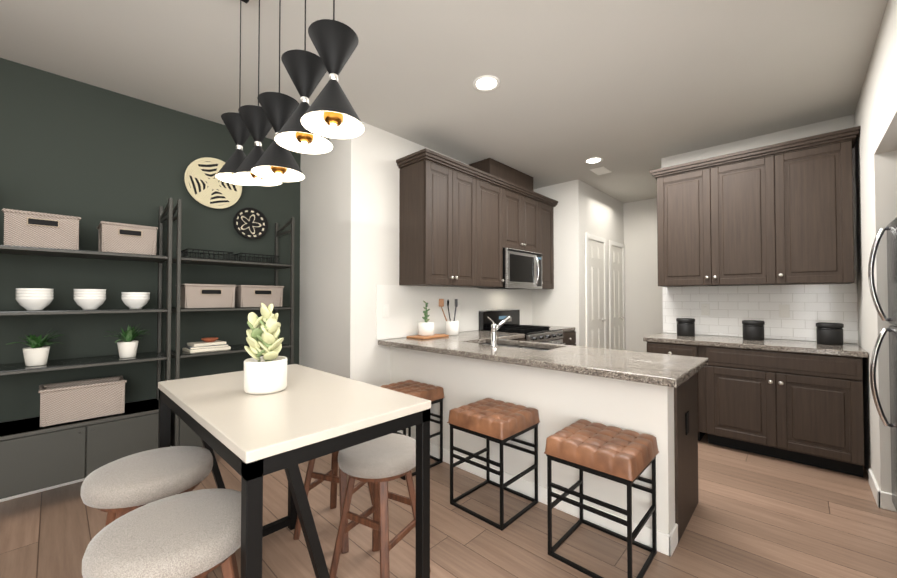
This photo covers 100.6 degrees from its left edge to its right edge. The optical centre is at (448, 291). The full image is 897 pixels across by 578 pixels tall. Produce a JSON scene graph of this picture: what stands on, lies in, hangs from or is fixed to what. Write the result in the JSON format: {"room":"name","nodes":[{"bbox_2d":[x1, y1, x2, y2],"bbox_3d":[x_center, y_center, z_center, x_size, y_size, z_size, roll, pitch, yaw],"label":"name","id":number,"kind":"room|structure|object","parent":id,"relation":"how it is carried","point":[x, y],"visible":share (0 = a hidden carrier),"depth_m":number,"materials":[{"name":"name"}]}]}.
{"room":"kitchen","nodes":[
{"label":"kitchen","id":0,"kind":"room"},
{"bbox_2d":[0,58,300,445],"bbox_3d":[-3.347,-0.089,1.806,0.150,2.750,5.307,-1,-1,43],"label":"wall","id":1,"kind":"structure","parent":0,"point":[92,156],"depth_m":2.69,"materials":[{"name":"green paint"}]},
{"bbox_2d":[0,446,171,501],"bbox_3d":[-3.288,1.235,1.727,0.014,0.100,5.307,-1,-1,43],"label":"baseboard","id":2,"kind":"structure","parent":1,"relation":"attached to","point":[80,480],"depth_m":2.41,"materials":[{"name":"white wood"}]},
{"bbox_2d":[184,157,241,208],"bbox_3d":[-1.972,-0.907,3.130,0.050,0.420,0.420,-1,-1,43],"label":"decorative basket","id":3,"kind":"object","parent":1,"relation":"attached to","point":[205,186],"visible":0.83,"depth_m":3.11,"materials":[{"name":"beige wicker"}]},
{"bbox_2d":[233,208,267,238],"bbox_3d":[-1.773,-0.608,3.336,0.050,0.280,0.280,-1,-1,43],"label":"decorative basket","id":4,"kind":"object","parent":1,"relation":"attached to","point":[250,223],"visible":0.98,"depth_m":3.34,"materials":[{"name":"black wicker"}]},
{"bbox_2d":[299,121,474,386],"bbox_3d":[-0.218,-0.044,4.456,1.070,2.750,2.843,-1,-1,43],"label":"wall","id":5,"kind":"structure","parent":0,"point":[349,224],"depth_m":3.26,"materials":[{"name":"white paint"}]},
{"bbox_2d":[397,156,483,287],"bbox_3d":[-0.068,-0.605,3.585,0.350,1.098,0.750,-1,-1,43],"label":"upper cabinet","id":6,"kind":"object","parent":5,"relation":"attached to","point":[462,224],"depth_m":3.38,"materials":[{"name":"brown wood"}]},
{"bbox_2d":[376,285,531,339],"bbox_3d":[0.261,0.194,4.174,0.008,0.481,2.589,-1,-1,43],"label":"wall tile","id":7,"kind":"structure","parent":5,"relation":"attached to","point":[406,303],"depth_m":3.77,"materials":[{"name":"white tile"}]},
{"bbox_2d":[456,305,459,315],"bbox_3d":[0.106,0.203,3.998,0.007,0.115,0.070,-1,-1,43],"label":"electrical outlet plate","id":8,"kind":"object","parent":5,"relation":"attached to","point":[458,308],"depth_m":3.99,"materials":[{"name":"white plastic"}]},
{"bbox_2d":[484,176,507,287],"bbox_3d":[0.305,-0.599,3.981,0.350,1.098,0.576,-1,-1,43],"label":"upper cabinet","id":9,"kind":"object","parent":5,"relation":"attached to","point":[495,193],"depth_m":3.93,"materials":[{"name":"brown wood"}]},
{"bbox_2d":[469,158,532,190],"bbox_3d":[0.636,-1.306,4.382,0.300,0.226,0.890,-1,-1,43],"label":"duct","id":10,"kind":"object","parent":5,"relation":"attached to","point":[491,166],"visible":0.48,"depth_m":4.15,"materials":[{"name":"brown wood"}]},
{"bbox_2d":[508,188,539,252],"bbox_3d":[0.723,-0.805,4.428,0.350,0.670,0.762,-1,-1,43],"label":"upper cabinet","id":11,"kind":"object","parent":5,"relation":"attached to","point":[523,209],"depth_m":4.33,"materials":[{"name":"brown wood"}]},
{"bbox_2d":[482,248,541,288],"bbox_3d":[0.759,-0.251,4.385,0.451,0.430,0.754,-1,-1,43],"label":"microwave","id":12,"kind":"object","parent":11,"relation":"attached to","point":[522,269],"visible":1,"depth_m":4.21,"materials":[{"name":"silver metal"}]},
{"bbox_2d":[540,200,555,288],"bbox_3d":[1.096,-0.584,4.820,0.350,1.098,0.444,-1,-1,43],"label":"upper cabinet","id":13,"kind":"object","parent":5,"relation":"attached to","point":[546,206],"depth_m":4.74,"materials":[{"name":"brown wood"}]},
{"bbox_2d":[0,0,887,202],"bbox_3d":[0.963,-1.518,0.958,7.720,0.080,9.950,-1,-1,43],"label":"ceiling","id":14,"kind":"structure","parent":0,"point":[631,93],"depth_m":2.38,"materials":[{"name":"white paint"}]},
{"bbox_2d":[215,0,363,185],"bbox_3d":[-0.657,-0.956,1.431,1.040,1.026,0.185,-1,-1,43],"label":"pendant chandelier","id":15,"kind":"object","parent":14,"relation":"hanging from","point":[304,126],"visible":1,"depth_m":1.27,"materials":[{"name":"black metal"}]},
{"bbox_2d":[473,75,499,91],"bbox_3d":[0.264,-1.446,2.592,0.190,0.007,0.190,-1,-1,43],"label":"recessed light","id":16,"kind":"object","parent":14,"relation":"in","point":[486,83],"visible":1,"depth_m":2.59,"materials":[{"name":"white"}]},
{"bbox_2d":[584,157,602,163],"bbox_3d":[1.575,-1.422,4.042,0.190,0.007,0.190,-1,-1,43],"label":"recessed light","id":17,"kind":"object","parent":14,"relation":"in","point":[593,160],"visible":1,"depth_m":4.04,"materials":[{"name":"white"}]},
{"bbox_2d":[590,166,610,174],"bbox_3d":[1.788,-1.416,4.370,0.160,0.011,0.250,-1,-1,43],"label":"ceiling vent","id":18,"kind":"object","parent":14,"relation":"in","point":[601,170],"visible":1,"depth_m":4.34,"materials":[{"name":"white metal"}]},
{"bbox_2d":[0,433,896,577],"bbox_3d":[0.963,1.301,0.911,7.720,0.060,9.950,-1,-1,43],"label":"floor","id":19,"kind":"structure","parent":0,"point":[754,515],"depth_m":1.99,"materials":[{"name":"brown wood"}]},
{"bbox_2d":[0,198,172,498],"bbox_3d":[-2.361,0.317,2.425,0.387,1.960,0.840,-1,-1,43],"label":"etagere","id":20,"kind":"object","parent":19,"relation":"on","point":[34,455],"visible":0.79,"depth_m":2.30,"materials":[{"name":"grey metal"}]},
{"bbox_2d":[15,288,53,310],"bbox_3d":[-2.498,0.047,2.249,0.156,0.132,0.156,-1,-1,43],"label":"bowls","id":21,"kind":"object","parent":20,"relation":"on","point":[31,299],"visible":1,"depth_m":2.20,"materials":[{"name":"white ceramic"}]},
{"bbox_2d":[6,328,62,365],"bbox_3d":[-2.488,0.333,2.249,0.242,0.220,0.234,-1,-1,43],"label":"potted plant","id":22,"kind":"object","parent":20,"relation":"on","point":[36,353],"visible":1,"depth_m":2.22,"materials":[{"name":"green plant"}]},
{"bbox_2d":[2,208,80,249],"bbox_3d":[-2.499,-0.362,2.298,0.288,0.210,0.319,-1,-1,43],"label":"basket","id":23,"kind":"object","parent":20,"relation":"on","point":[35,229],"visible":0.85,"depth_m":2.20,"materials":[{"name":"grey wicker"}]},
{"bbox_2d":[38,376,126,426],"bbox_3d":[-2.354,0.695,2.405,0.218,0.220,0.399,-1,-1,43],"label":"basket","id":24,"kind":"object","parent":20,"relation":"on","point":[65,402],"visible":1,"depth_m":2.35,"materials":[{"name":"grey wicker"}]},
{"bbox_2d":[73,289,105,309],"bbox_3d":[-2.333,0.050,2.424,0.156,0.132,0.156,-1,-1,43],"label":"bowls","id":25,"kind":"object","parent":20,"relation":"on","point":[89,299],"visible":1,"depth_m":2.38,"materials":[{"name":"white ceramic"}]},
{"bbox_2d":[97,221,157,254],"bbox_3d":[-2.228,-0.352,2.586,0.288,0.200,0.299,-1,-1,43],"label":"basket","id":26,"kind":"object","parent":20,"relation":"on","point":[126,238],"visible":0.92,"depth_m":2.49,"materials":[{"name":"grey wicker"}]},
{"bbox_2d":[104,324,150,357],"bbox_3d":[-2.208,0.333,2.563,0.216,0.230,0.240,-1,-1,43],"label":"potted plant","id":27,"kind":"object","parent":20,"relation":"on","point":[127,345],"visible":1,"depth_m":2.52,"materials":[{"name":"green plant"}]},
{"bbox_2d":[121,292,149,308],"bbox_3d":[-2.176,0.062,2.591,0.156,0.114,0.156,-1,-1,43],"label":"bowls","id":28,"kind":"object","parent":20,"relation":"on","point":[135,300],"visible":1,"depth_m":2.54,"materials":[{"name":"white ceramic"}]},
{"bbox_2d":[81,446,212,526],"bbox_3d":[-1.051,0.940,1.317,0.364,0.679,0.364,-1,-1,43],"label":"round stool","id":29,"kind":"object","parent":19,"relation":"on","point":[117,489],"visible":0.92,"depth_m":1.23,"materials":[{"name":"beige fabric"}]},
{"bbox_2d":[82,488,240,577],"bbox_3d":[-0.719,0.935,0.984,0.396,0.679,0.396,-1,-1,43],"label":"round stool","id":30,"kind":"object","parent":19,"relation":"on","point":[194,534],"visible":0.88,"depth_m":0.91,"materials":[{"name":"beige fabric"}]},
{"bbox_2d":[165,199,294,447],"bbox_3d":[-1.765,0.327,3.058,0.387,1.960,0.840,-1,-1,43],"label":"etagere","id":31,"kind":"object","parent":19,"relation":"on","point":[183,433],"visible":0.38,"depth_m":2.80,"materials":[{"name":"grey metal"}]},
{"bbox_2d":[182,337,230,352],"bbox_3d":[-1.881,0.408,2.898,0.213,0.092,0.279,-1,-1,43],"label":"books","id":32,"kind":"object","parent":31,"relation":"on","point":[209,344],"visible":0.98,"depth_m":2.85,"materials":[{"name":"beige paper"}]},
{"bbox_2d":[181,248,232,259],"bbox_3d":[-1.903,-0.281,2.930,0.247,0.068,0.307,-1,-1,43],"label":"wire tray","id":33,"kind":"object","parent":31,"relation":"on","point":[186,252],"visible":0.56,"depth_m":2.87,"materials":[{"name":"black metal"}]},
{"bbox_2d":[180,283,236,307],"bbox_3d":[-1.903,0.034,2.925,0.288,0.180,0.349,-1,-1,43],"label":"basket","id":34,"kind":"object","parent":31,"relation":"on","point":[207,296],"visible":0.92,"depth_m":2.82,"materials":[{"name":"grey wicker"}]},
{"bbox_2d":[232,253,278,262],"bbox_3d":[-1.656,-0.276,3.192,0.247,0.068,0.307,-1,-1,43],"label":"wire tray","id":35,"kind":"object","parent":31,"relation":"on","point":[236,256],"visible":0.54,"depth_m":3.12,"materials":[{"name":"black metal"}]},
{"bbox_2d":[235,285,283,306],"bbox_3d":[-1.645,0.038,3.198,0.288,0.180,0.349,-1,-1,43],"label":"basket","id":36,"kind":"object","parent":31,"relation":"on","point":[252,295],"visible":0.81,"depth_m":3.09,"materials":[{"name":"beige fabric"}]},
{"bbox_2d":[158,364,430,577],"bbox_3d":[-0.668,0.837,1.477,1.090,0.888,0.615,-1,-1,43],"label":"dining table","id":37,"kind":"object","parent":19,"relation":"on","point":[305,415],"visible":0.81,"depth_m":1.20,"materials":[{"name":"beige stone"}]},
{"bbox_2d":[244,303,286,394],"bbox_3d":[-0.725,0.218,1.482,0.160,0.349,0.156,-1,-1,43],"label":"succulent","id":38,"kind":"object","parent":37,"relation":"on","point":[266,373],"visible":1,"depth_m":1.45,"materials":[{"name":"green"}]},
{"bbox_2d":[293,451,372,553],"bbox_3d":[-0.602,0.989,2.040,0.433,0.607,0.433,-1,-1,43],"label":"round stool","id":39,"kind":"object","parent":19,"relation":"on","point":[332,477],"visible":0.15,"depth_m":1.96,"materials":[{"name":"brown wood"}]},
{"bbox_2d":[329,433,430,577],"bbox_3d":[-0.304,0.982,1.657,0.406,0.607,0.406,-1,-1,43],"label":"round stool","id":40,"kind":"object","parent":19,"relation":"on","point":[380,462],"visible":0.88,"depth_m":1.57,"materials":[{"name":"beige fabric"}]},
{"bbox_2d":[380,380,444,479],"bbox_3d":[-0.314,1.015,2.841,0.409,0.577,0.404,-1,-1,43],"label":"stool","id":41,"kind":"object","parent":19,"relation":"on","point":[433,394],"visible":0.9,"depth_m":2.83,"materials":[{"name":"brown leather"}]},
{"bbox_2d":[447,398,539,530],"bbox_3d":[0.279,1.006,2.282,0.409,0.577,0.404,-1,-1,43],"label":"stool","id":42,"kind":"object","parent":19,"relation":"on","point":[501,423],"visible":1,"depth_m":2.21,"materials":[{"name":"brown leather"}]},
{"bbox_2d":[479,309,565,344],"bbox_3d":[0.862,0.770,4.279,0.721,1.116,0.756,-1,-1,43],"label":"range","id":43,"kind":"object","parent":19,"relation":"on","point":[544,334],"visible":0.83,"depth_m":4.25,"materials":[{"name":"black metal"}]},
{"bbox_2d":[390,347,677,556],"bbox_3d":[0.322,0.877,2.619,2.213,0.846,0.143,-1,-1,43],"label":"wall","id":44,"kind":"structure","parent":19,"relation":"on","point":[558,400],"depth_m":2.22,"materials":[{"name":"white paint"}]},
{"bbox_2d":[561,330,575,345],"bbox_3d":[1.234,0.911,4.736,0.633,0.848,0.410,-1,-1,43],"label":"base cabinet","id":45,"kind":"object","parent":19,"relation":"on","point":[569,338],"depth_m":4.55,"materials":[{"name":"brown wood"}]},
{"bbox_2d":[459,330,524,336],"bbox_3d":[0.374,0.452,3.836,0.621,0.040,0.550,-1,-1,43],"label":"countertop","id":46,"kind":"structure","parent":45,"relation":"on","point":[488,333],"depth_m":3.85,"materials":[{"name":"stone"}]},
{"bbox_2d":[439,299,458,334],"bbox_3d":[0.027,0.252,3.749,0.226,0.357,0.193,-1,-1,43],"label":"utensil crock","id":47,"kind":"object","parent":46,"relation":"on","point":[451,327],"visible":0.98,"depth_m":3.68,"materials":[{"name":"white ceramic"}]},
{"bbox_2d":[531,325,574,331],"bbox_3d":[1.232,0.467,4.747,0.621,0.040,0.411,-1,-1,43],"label":"countertop","id":48,"kind":"structure","parent":45,"relation":"on","point":[565,329],"depth_m":4.63,"materials":[{"name":"stone"}]},
{"bbox_2d":[544,419,658,577],"bbox_3d":[0.755,0.998,1.833,0.409,0.577,0.404,-1,-1,43],"label":"stool","id":49,"kind":"object","parent":19,"relation":"on","point":[621,456],"visible":1,"depth_m":1.76,"materials":[{"name":"brown leather"}]},
{"bbox_2d":[647,342,706,440],"bbox_3d":[2.234,0.891,3.550,0.460,0.848,0.633,-1,-1,43],"label":"base cabinet","id":50,"kind":"object","parent":19,"relation":"on","point":[652,347],"depth_m":3.22,"materials":[{"name":"brown wood"}]},
{"bbox_2d":[674,373,697,542],"bbox_3d":[1.167,0.871,2.299,0.542,0.846,0.546,-1,-1,43],"label":"base cabinet","id":51,"kind":"object","parent":19,"relation":"on","point":[686,461],"depth_m":2.05,"materials":[{"name":"brown wood"}]},
{"bbox_2d":[378,333,708,387],"bbox_3d":[0.492,0.434,2.762,2.266,0.040,0.827,-1,-1,43],"label":"countertop","id":52,"kind":"structure","parent":51,"relation":"on","point":[670,370],"depth_m":2.32,"materials":[{"name":"stone"}]},
{"bbox_2d":[407,334,448,339],"bbox_3d":[-0.174,0.418,3.502,0.237,0.016,0.410,-1,-1,43],"label":"cutting board","id":53,"kind":"object","parent":52,"relation":"on","point":[428,337],"visible":0.85,"depth_m":3.39,"materials":[{"name":"brown wood"}]},
{"bbox_2d":[418,301,433,335],"bbox_3d":[-0.210,0.246,3.497,0.150,0.327,0.150,-1,-1,43],"label":"cactus","id":54,"kind":"object","parent":53,"relation":"on","point":[426,328],"visible":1,"depth_m":3.44,"materials":[{"name":"white ceramic"}]},
{"bbox_2d":[487,315,511,346],"bbox_3d":[0.395,0.300,2.877,0.059,0.230,0.304,-1,-1,43],"label":"faucet","id":55,"kind":"object","parent":52,"relation":"on","point":[495,327],"visible":1,"depth_m":2.81,"materials":[{"name":"silver metal"}]},
{"bbox_2d":[482,343,548,350],"bbox_3d":[0.509,0.559,2.993,0.776,0.200,0.336,-1,-1,43],"label":"sink basin","id":56,"kind":"object","parent":52,"relation":"in","point":[518,346],"visible":0.06,"depth_m":3.10,"materials":[{"name":"silver metal"}]},
{"bbox_2d":[685,411,688,434],"bbox_3d":[1.330,0.731,2.073,0.006,0.120,0.070,-1,-1,43],"label":"electrical outlet plate","id":57,"kind":"object","parent":51,"relation":"attached to","point":[687,414],"depth_m":2.06,"materials":[{"name":"black plastic"}]},
{"bbox_2d":[707,346,863,476],"bbox_3d":[2.707,0.884,3.104,0.960,0.848,0.633,-1,-1,43],"label":"base cabinet","id":58,"kind":"object","parent":19,"relation":"on","point":[804,408],"depth_m":2.81,"materials":[{"name":"brown wood"}]},
{"bbox_2d":[643,333,867,357],"bbox_3d":[2.559,0.442,3.246,1.411,0.040,0.635,-1,-1,43],"label":"countertop","id":59,"kind":"structure","parent":58,"relation":"on","point":[844,349],"depth_m":3.00,"materials":[{"name":"stone"}]},
{"bbox_2d":[676,318,694,335],"bbox_3d":[2.308,0.344,3.623,0.156,0.168,0.156,-1,-1,43],"label":"canister","id":60,"kind":"object","parent":59,"relation":"on","point":[685,326],"visible":1,"depth_m":3.57,"materials":[{"name":"black ceramic"}]},
{"bbox_2d":[742,320,764,340],"bbox_3d":[2.680,0.338,3.274,0.156,0.168,0.156,-1,-1,43],"label":"canister","id":61,"kind":"object","parent":59,"relation":"on","point":[753,329],"visible":1,"depth_m":3.22,"materials":[{"name":"black ceramic"}]},
{"bbox_2d":[816,322,843,344],"bbox_3d":[3.022,0.332,2.952,0.156,0.168,0.156,-1,-1,43],"label":"canister","id":62,"kind":"object","parent":59,"relation":"on","point":[829,333],"visible":1,"depth_m":2.90,"materials":[{"name":"black ceramic"}]},
{"bbox_2d":[868,217,896,510],"bbox_3d":[2.516,0.438,1.612,0.841,1.690,0.960,-1,-1,43],"label":"refrigerator","id":63,"kind":"object","parent":19,"relation":"on","point":[891,228],"visible":1,"depth_m":2.14,"materials":[{"name":"silver metal"}]},
{"bbox_2d":[532,179,623,348],"bbox_3d":[1.618,-0.020,5.916,1.740,2.750,1.800,-1,-1,43],"label":"wall","id":64,"kind":"structure","parent":0,"point":[581,209],"depth_m":4.84,"materials":[{"name":"white paint"}]},
{"bbox_2d":[585,233,625,349],"bbox_3d":[2.277,0.297,5.303,0.050,2.095,1.450,-1,-1,43],"label":"door","id":65,"kind":"structure","parent":64,"relation":"attached to","point":[596,290],"depth_m":5.23,"materials":[{"name":"white wood"}]},
{"bbox_2d":[623,198,662,351],"bbox_3d":[4.975,-0.054,3.886,5.930,2.750,0.150,-1,-1,43],"label":"wall","id":66,"kind":"structure","parent":0,"point":[643,304],"depth_m":5.69,"materials":[{"name":"white paint"}]},
{"bbox_2d":[661,114,857,343],"bbox_3d":[4.138,-0.081,2.305,4.980,2.750,0.140,-1,-1,43],"label":"wall","id":67,"kind":"structure","parent":0,"point":[830,125],"depth_m":3.33,"materials":[{"name":"white paint"}]},
{"bbox_2d":[701,304,709,315],"bbox_3d":[2.545,0.178,3.688,0.070,0.115,0.008,-1,-1,43],"label":"electrical outlet plate","id":68,"kind":"object","parent":67,"relation":"attached to","point":[705,308],"depth_m":3.68,"materials":[{"name":"white plastic"}]},
{"bbox_2d":[654,154,765,286],"bbox_3d":[2.527,-0.607,3.492,0.940,1.098,0.349,-1,-1,43],"label":"upper cabinet","id":69,"kind":"object","parent":67,"relation":"attached to","point":[709,215],"depth_m":3.38,"materials":[{"name":"brown wood"}]},
{"bbox_2d":[663,284,857,342],"bbox_3d":[2.784,0.183,3.475,1.396,0.481,0.008,-1,-1,43],"label":"wall tile","id":70,"kind":"structure","parent":67,"relation":"attached to","point":[732,308],"depth_m":3.37,"materials":[{"name":"white tile"}]},
{"bbox_2d":[779,304,789,317],"bbox_3d":[2.968,0.171,3.291,0.070,0.115,0.007,-1,-1,43],"label":"electrical outlet plate","id":71,"kind":"object","parent":67,"relation":"attached to","point":[784,311],"depth_m":3.29,"materials":[{"name":"white plastic"}]},
{"bbox_2d":[762,134,853,284],"bbox_3d":[2.964,-0.614,3.081,0.499,1.098,0.349,-1,-1,43],"label":"upper cabinet","id":72,"kind":"object","parent":67,"relation":"attached to","point":[778,214],"depth_m":2.95,"materials":[{"name":"brown wood"}]},
{"bbox_2d":[854,0,896,493],"bbox_3d":[2.546,-0.095,1.455,1.030,2.750,3.280,-1,-1,43],"label":"wall","id":73,"kind":"structure","parent":0,"point":[875,116],"depth_m":2.25,"materials":[{"name":"white paint"}]},
{"bbox_2d":[868,469,888,509],"bbox_3d":[2.722,1.246,2.366,0.034,0.100,0.406,-1,-1,43],"label":"baseboard","id":74,"kind":"structure","parent":73,"relation":"attached to","point":[883,500],"depth_m":2.23,"materials":[{"name":"white wood"}]}
]}

